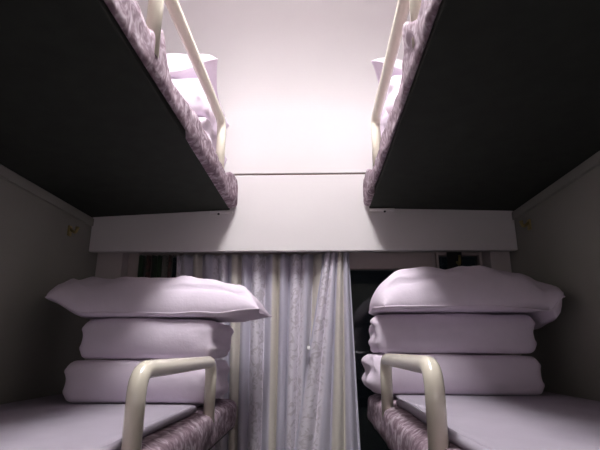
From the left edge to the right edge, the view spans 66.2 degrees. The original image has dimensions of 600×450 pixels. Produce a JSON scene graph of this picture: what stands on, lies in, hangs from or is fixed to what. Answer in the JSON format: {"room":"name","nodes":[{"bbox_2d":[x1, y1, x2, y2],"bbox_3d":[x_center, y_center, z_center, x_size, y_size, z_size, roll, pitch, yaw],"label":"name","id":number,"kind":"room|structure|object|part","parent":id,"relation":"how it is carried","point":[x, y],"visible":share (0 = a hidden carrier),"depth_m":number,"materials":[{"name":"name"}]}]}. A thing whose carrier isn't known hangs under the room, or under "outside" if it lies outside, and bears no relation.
{"room":"train carriage","nodes":[
{"label":"train carriage","id":0,"kind":"room"},
{"bbox_2d":[0,166,97,403],"bbox_3d":[-0.939,0.201,0.588,0.040,2.910,2.950,0,-15,2],"label":"wall","id":1,"kind":"structure","parent":0,"point":[39,337],"depth_m":1.54,"materials":[{"name":"paint"}]},
{"bbox_2d":[0,164,93,225],"bbox_3d":[-0.899,-0.249,1.034,0.012,0.032,1.838,0,-15,2],"label":"trim","id":2,"kind":"structure","parent":1,"relation":"attached to","point":[10,176],"depth_m":1.56,"materials":[{"name":"laminate"}]},
{"bbox_2d":[67,225,79,235],"bbox_3d":[-0.858,0.022,1.747,0.040,0.039,0.021,0,-15,2],"label":"coat hook","id":3,"kind":"object","parent":1,"relation":"attached to","point":[70,231],"visible":1,"depth_m":1.74,"materials":[{"name":"gold metal"}]},
{"bbox_3d":[-0.874,0.022,1.748,0.007,0.039,0.021,0,-15,2],"label":"plate","id":4,"kind":"part","parent":3,"relation":"part of","materials":[{"name":"gold metal"}]},
{"bbox_2d":[0,0,237,216],"bbox_3d":[-0.595,-0.425,1.057,0.618,0.311,1.854,0,-15,2],"label":"bunk","id":5,"kind":"object","parent":1,"relation":"attached to","point":[93,115],"visible":1,"depth_m":1.14,"materials":[{"name":"plastic"}]},
{"bbox_2d":[104,0,237,207],"bbox_3d":[-0.594,-0.366,1.041,0.617,0.134,1.854,0,-15,2],"label":"floral cushion","id":6,"kind":"object","parent":5,"relation":"on","point":[158,152],"depth_m":1.23,"materials":[{"name":"fabric"}]},
{"bbox_3d":[-0.306,-0.382,1.359,0.033,0.233,0.742,0,-15,2],"label":"guard rail","id":7,"kind":"part","parent":5,"relation":"part of","materials":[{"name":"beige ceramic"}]},
{"bbox_2d":[198,117,226,165],"bbox_3d":[-0.506,-0.283,1.773,0.401,0.150,0.350,0,-15,2],"label":"quilt","id":8,"kind":"object","parent":5,"relation":"on","point":[206,125],"visible":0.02,"depth_m":1.64,"materials":[{"name":"white fabric"}]},
{"bbox_2d":[172,78,228,133],"bbox_3d":[-0.497,-0.429,1.810,0.376,0.147,0.354,0,-15,2],"label":"quilt","id":9,"kind":"object","parent":8,"relation":"on","point":[191,90],"visible":0.14,"depth_m":1.65,"materials":[{"name":"white fabric"}]},
{"bbox_2d":[166,53,224,115],"bbox_3d":[-0.582,-0.581,1.827,0.543,0.162,0.323,1,-15,-3],"label":"pillow","id":10,"kind":"object","parent":9,"relation":"on","point":[180,66],"visible":0.14,"depth_m":1.69,"materials":[{"name":"white fabric"}]},
{"bbox_2d":[121,356,236,449],"bbox_3d":[-0.581,0.373,0.825,0.654,0.256,1.826,0,-15,2],"label":"bunk","id":11,"kind":"object","parent":1,"relation":"attached to","point":[203,429],"visible":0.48,"depth_m":1.01,"materials":[{"name":"plastic"}]},
{"bbox_2d":[0,394,215,449],"bbox_3d":[-0.599,0.388,0.825,0.595,0.021,1.790,0,-15,2],"label":"sheet","id":12,"kind":"object","parent":11,"relation":"on","point":[52,422],"visible":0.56,"depth_m":1.02,"materials":[{"name":"fabric"}]},
{"bbox_2d":[62,359,229,403],"bbox_3d":[-0.472,0.504,1.515,0.453,0.124,0.371,0,-15,2],"label":"quilt","id":13,"kind":"object","parent":12,"relation":"on","point":[87,381],"visible":0.64,"depth_m":1.34,"materials":[{"name":"white fabric"}]},
{"bbox_2d":[79,318,233,358],"bbox_3d":[-0.460,0.385,1.549,0.424,0.124,0.355,0,-15,2],"label":"quilt","id":14,"kind":"object","parent":13,"relation":"on","point":[105,338],"visible":0.92,"depth_m":1.39,"materials":[{"name":"white fabric"}]},
{"bbox_2d":[45,275,271,321],"bbox_3d":[-0.456,0.253,1.581,0.687,0.146,0.373,0,-15,2],"label":"pillow","id":15,"kind":"object","parent":14,"relation":"on","point":[181,297],"visible":0.8,"depth_m":1.42,"materials":[{"name":"white fabric"}]},
{"bbox_2d":[142,399,236,449],"bbox_3d":[-0.580,0.442,0.806,0.653,0.096,1.826,0,-15,2],"label":"floral cushion","id":16,"kind":"object","parent":11,"relation":"on","point":[204,428],"depth_m":1.16,"materials":[{"name":"purple fabric"}]},
{"bbox_3d":[-0.590,0.479,0.803,0.635,0.040,1.815,0,-15,2],"label":"board","id":17,"kind":"part","parent":11,"relation":"part of","materials":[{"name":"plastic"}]},
{"bbox_2d":[137,0,409,174],"bbox_3d":[-0.005,-0.590,1.864,1.740,0.670,0.390,0,-15,2],"label":"wall","id":18,"kind":"structure","parent":0,"point":[297,82],"depth_m":1.99,"materials":[{"name":"white paint"}]},
{"bbox_2d":[210,211,232,214],"bbox_3d":[-0.324,-0.049,1.900,0.095,0.014,0.025,0,-15,2],"label":"bracket","id":19,"kind":"object","parent":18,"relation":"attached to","point":[211,212],"visible":1,"depth_m":1.89,"materials":[{"name":"white metal"}]},
{"bbox_2d":[235,173,364,175],"bbox_3d":[0.000,-0.215,1.966,1.740,0.030,0.018,0,-15,2],"label":"trim","id":20,"kind":"structure","parent":18,"relation":"attached to","point":[343,173],"depth_m":1.96,"materials":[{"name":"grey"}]},
{"bbox_2d":[89,174,517,252],"bbox_3d":[-0.001,-0.050,1.916,1.734,0.327,0.030,0,-15,2],"label":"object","id":21,"kind":"structure","parent":18,"relation":"attached to","point":[272,213],"depth_m":1.89,"materials":[{"name":"beige laminate"}]},
{"bbox_2d":[369,208,393,212],"bbox_3d":[0.333,-0.059,1.878,0.100,0.014,0.025,0,-15,2],"label":"bracket","id":22,"kind":"object","parent":18,"relation":"attached to","point":[384,210],"visible":1,"depth_m":1.87,"materials":[{"name":"white metal"}]},
{"bbox_2d":[181,252,482,267],"bbox_3d":[0.004,0.573,1.949,1.740,2.910,0.060,0,-15,2],"label":"wall","id":23,"kind":"structure","parent":0,"point":[433,253],"depth_m":2.01,"materials":[{"name":"paint"}]},
{"bbox_2d":[85,253,128,359],"bbox_3d":[-0.811,0.614,1.887,0.111,1.030,0.100,0,-15,2],"label":"trim","id":24,"kind":"structure","parent":23,"relation":"attached to","point":[108,265],"depth_m":1.96,"materials":[{"name":"laminate"}]},
{"bbox_2d":[127,253,141,276],"bbox_3d":[-0.729,0.621,1.910,0.047,1.030,0.045,0,-15,2],"label":"trim","id":25,"kind":"structure","parent":23,"relation":"attached to","point":[133,261],"depth_m":2.01,"materials":[{"name":"ceramic"}]},
{"bbox_2d":[142,253,180,277],"bbox_3d":[-0.614,0.627,1.927,0.165,1.028,0.060,0,-15,2],"label":"window","id":26,"kind":"structure","parent":23,"relation":"in","point":[174,271],"depth_m":2.03,"materials":[{"name":"glass"}]},
{"bbox_3d":[-0.614,0.631,1.933,0.149,1.008,0.008,0,-15,2],"label":"pane","id":27,"kind":"part","parent":26,"relation":"part of","materials":[{"name":"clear glass"}]},
{"bbox_2d":[187,252,432,449],"bbox_3d":[0.035,0.623,1.903,1.065,1.028,0.060,0,-15,2],"label":"window","id":28,"kind":"structure","parent":23,"relation":"in","point":[368,270],"depth_m":1.98,"materials":[{"name":"glass"}]},
{"bbox_3d":[0.035,0.649,1.903,1.021,0.934,0.008,0,-15,2],"label":"pane","id":29,"kind":"part","parent":28,"relation":"part of","materials":[{"name":"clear glass"}]},
{"bbox_2d":[170,251,486,252],"bbox_3d":[0.017,0.114,1.967,1.540,0.008,0.008,0,-15,2],"label":"rail","id":30,"kind":"object","parent":23,"relation":"attached to","point":[459,251],"visible":0.4,"depth_m":1.97,"materials":[{"name":"metal"}]},
{"bbox_2d":[137,253,173,277],"bbox_3d":[-0.619,0.604,1.864,0.158,1.020,0.037,0,-15,2],"label":"window curtain","id":31,"kind":"object","parent":30,"relation":"hanging from","point":[153,266],"visible":0.17,"depth_m":1.97,"materials":[{"name":"fabric"}]},
{"bbox_2d":[176,252,323,449],"bbox_3d":[-0.204,0.600,1.843,0.656,1.020,0.048,0,-15,1],"label":"window curtain","id":32,"kind":"object","parent":30,"relation":"hanging from","point":[267,358],"visible":0.44,"depth_m":1.87,"materials":[{"name":"fabric"}]},
{"bbox_2d":[435,252,481,269],"bbox_3d":[0.682,0.620,1.880,0.190,1.028,0.060,0,-15,2],"label":"window","id":33,"kind":"structure","parent":23,"relation":"in","point":[468,258],"depth_m":2.00,"materials":[{"name":"glass"}]},
{"bbox_2d":[446,252,462,268],"bbox_3d":[0.661,0.149,1.951,0.062,0.085,0.057,0,-15,2],"label":"coat hook","id":34,"kind":"object","parent":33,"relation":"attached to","point":[454,259],"visible":0.7,"depth_m":1.97,"materials":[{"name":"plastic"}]},
{"bbox_3d":[0.683,0.623,1.885,0.174,1.008,0.008,0,-15,2],"label":"pane","id":35,"kind":"part","parent":33,"relation":"part of","materials":[{"name":"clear glass"}]},
{"bbox_2d":[509,165,599,400],"bbox_3d":[0.840,0.191,0.522,0.040,2.910,2.950,0,-15,2],"label":"wall","id":36,"kind":"structure","parent":0,"point":[561,249],"depth_m":1.46,"materials":[{"name":"paint"}]},
{"bbox_2d":[367,353,463,449],"bbox_3d":[0.516,0.351,0.789,0.628,0.242,1.826,0,-15,2],"label":"bunk","id":37,"kind":"object","parent":36,"relation":"attached to","point":[400,429],"visible":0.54,"depth_m":0.93,"materials":[{"name":"plastic"}]},
{"bbox_2d":[367,394,463,449],"bbox_3d":[0.515,0.413,0.772,0.627,0.095,1.826,0,-15,2],"label":"floral cushion","id":38,"kind":"object","parent":37,"relation":"on","point":[399,428],"depth_m":1.05,"materials":[{"name":"purple fabric"}]},
{"bbox_2d":[393,391,599,449],"bbox_3d":[0.533,0.360,0.789,0.572,0.021,1.790,0,-15,2],"label":"sheet","id":39,"kind":"object","parent":37,"relation":"on","point":[546,420],"visible":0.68,"depth_m":0.91,"materials":[{"name":"fabric"}]},
{"bbox_2d":[361,353,544,394],"bbox_3d":[0.487,0.495,1.544,0.554,0.123,0.268,0,-15,2],"label":"quilt","id":40,"kind":"object","parent":39,"relation":"on","point":[463,374],"visible":0.87,"depth_m":1.42,"materials":[{"name":"white fabric"}]},
{"bbox_2d":[368,313,536,353],"bbox_3d":[0.495,0.374,1.582,0.522,0.127,0.275,0,-15,2],"label":"quilt","id":41,"kind":"object","parent":40,"relation":"on","point":[467,333],"visible":0.98,"depth_m":1.46,"materials":[{"name":"white fabric"}]},
{"bbox_2d":[369,265,564,329],"bbox_3d":[0.536,0.249,1.571,0.588,0.209,0.343,0,-15,2],"label":"pillow","id":42,"kind":"object","parent":41,"relation":"on","point":[478,289],"visible":0.8,"depth_m":1.43,"materials":[{"name":"white fabric"}]},
{"bbox_2d":[363,0,599,210],"bbox_3d":[0.528,-0.434,1.016,0.612,0.285,1.855,0,-15,2],"label":"bunk","id":43,"kind":"object","parent":36,"relation":"attached to","point":[496,102],"visible":1,"depth_m":1.10,"materials":[{"name":"plastic"}]},
{"bbox_3d":[0.262,-0.386,1.317,0.033,0.223,0.732,0,-15,2],"label":"guard rail","id":44,"kind":"part","parent":43,"relation":"part of","materials":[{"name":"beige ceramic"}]},
{"bbox_2d":[363,0,441,205],"bbox_3d":[0.527,-0.371,0.999,0.611,0.122,1.855,0,-15,2],"label":"floral cushion","id":45,"kind":"object","parent":43,"relation":"on","point":[406,170],"depth_m":1.23,"materials":[{"name":"fabric"}]},
{"bbox_3d":[0.507,-0.288,1.738,0.410,0.150,0.352,0,-15,2],"label":"quilt","id":46,"kind":"object","parent":43,"relation":"on","visible":0},
{"bbox_2d":[380,75,401,135],"bbox_3d":[0.512,-0.434,1.774,0.402,0.147,0.355,0,-15,2],"label":"quilt","id":47,"kind":"object","parent":46,"relation":"on","point":[394,85],"visible":0.13,"depth_m":1.65,"materials":[{"name":"white fabric"}]},
{"bbox_2d":[371,58,402,99],"bbox_3d":[0.582,-0.576,1.776,0.574,0.128,0.313,-4,-16,15],"label":"pillow","id":48,"kind":"object","parent":47,"relation":"on","point":[377,63],"visible":0.07,"depth_m":1.71,"materials":[{"name":"white fabric"}]},
{"bbox_2d":[482,251,521,355],"bbox_3d":[0.827,0.605,1.826,0.080,1.030,0.100,0,-15,2],"label":"trim","id":49,"kind":"structure","parent":36,"relation":"attached to","point":[497,260],"depth_m":1.90,"materials":[{"name":"laminate"}]},
{"bbox_2d":[519,219,531,229],"bbox_3d":[0.845,-0.001,1.730,0.040,0.039,0.021,0,-15,2],"label":"coat hook","id":50,"kind":"object","parent":36,"relation":"attached to","point":[528,223],"visible":1,"depth_m":1.73,"materials":[{"name":"gold metal"}]},
{"bbox_3d":[0.861,-0.001,1.729,0.007,0.039,0.021,0,-15,2],"label":"plate","id":51,"kind":"part","parent":50,"relation":"part of","materials":[{"name":"gold metal"}]},
{"bbox_2d":[512,151,599,219],"bbox_3d":[0.828,-0.274,0.974,0.012,0.032,1.838,0,-15,2],"label":"trim","id":52,"kind":"structure","parent":36,"relation":"attached to","point":[593,161],"depth_m":1.49,"materials":[{"name":"laminate"}]},
{"bbox_3d":[0.015,0.101,1.918,1.540,0.008,0.008,0,-15,2],"label":"rail","id":53,"kind":"object","parent":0,"visible":0},
{"bbox_2d":[294,252,360,449],"bbox_3d":[0.088,0.585,1.784,0.296,1.020,0.036,0,-15,2],"label":"window curtain","id":54,"kind":"object","parent":53,"relation":"hanging from","point":[328,416],"visible":0.98,"depth_m":1.78,"materials":[{"name":"fabric"}]}
]}

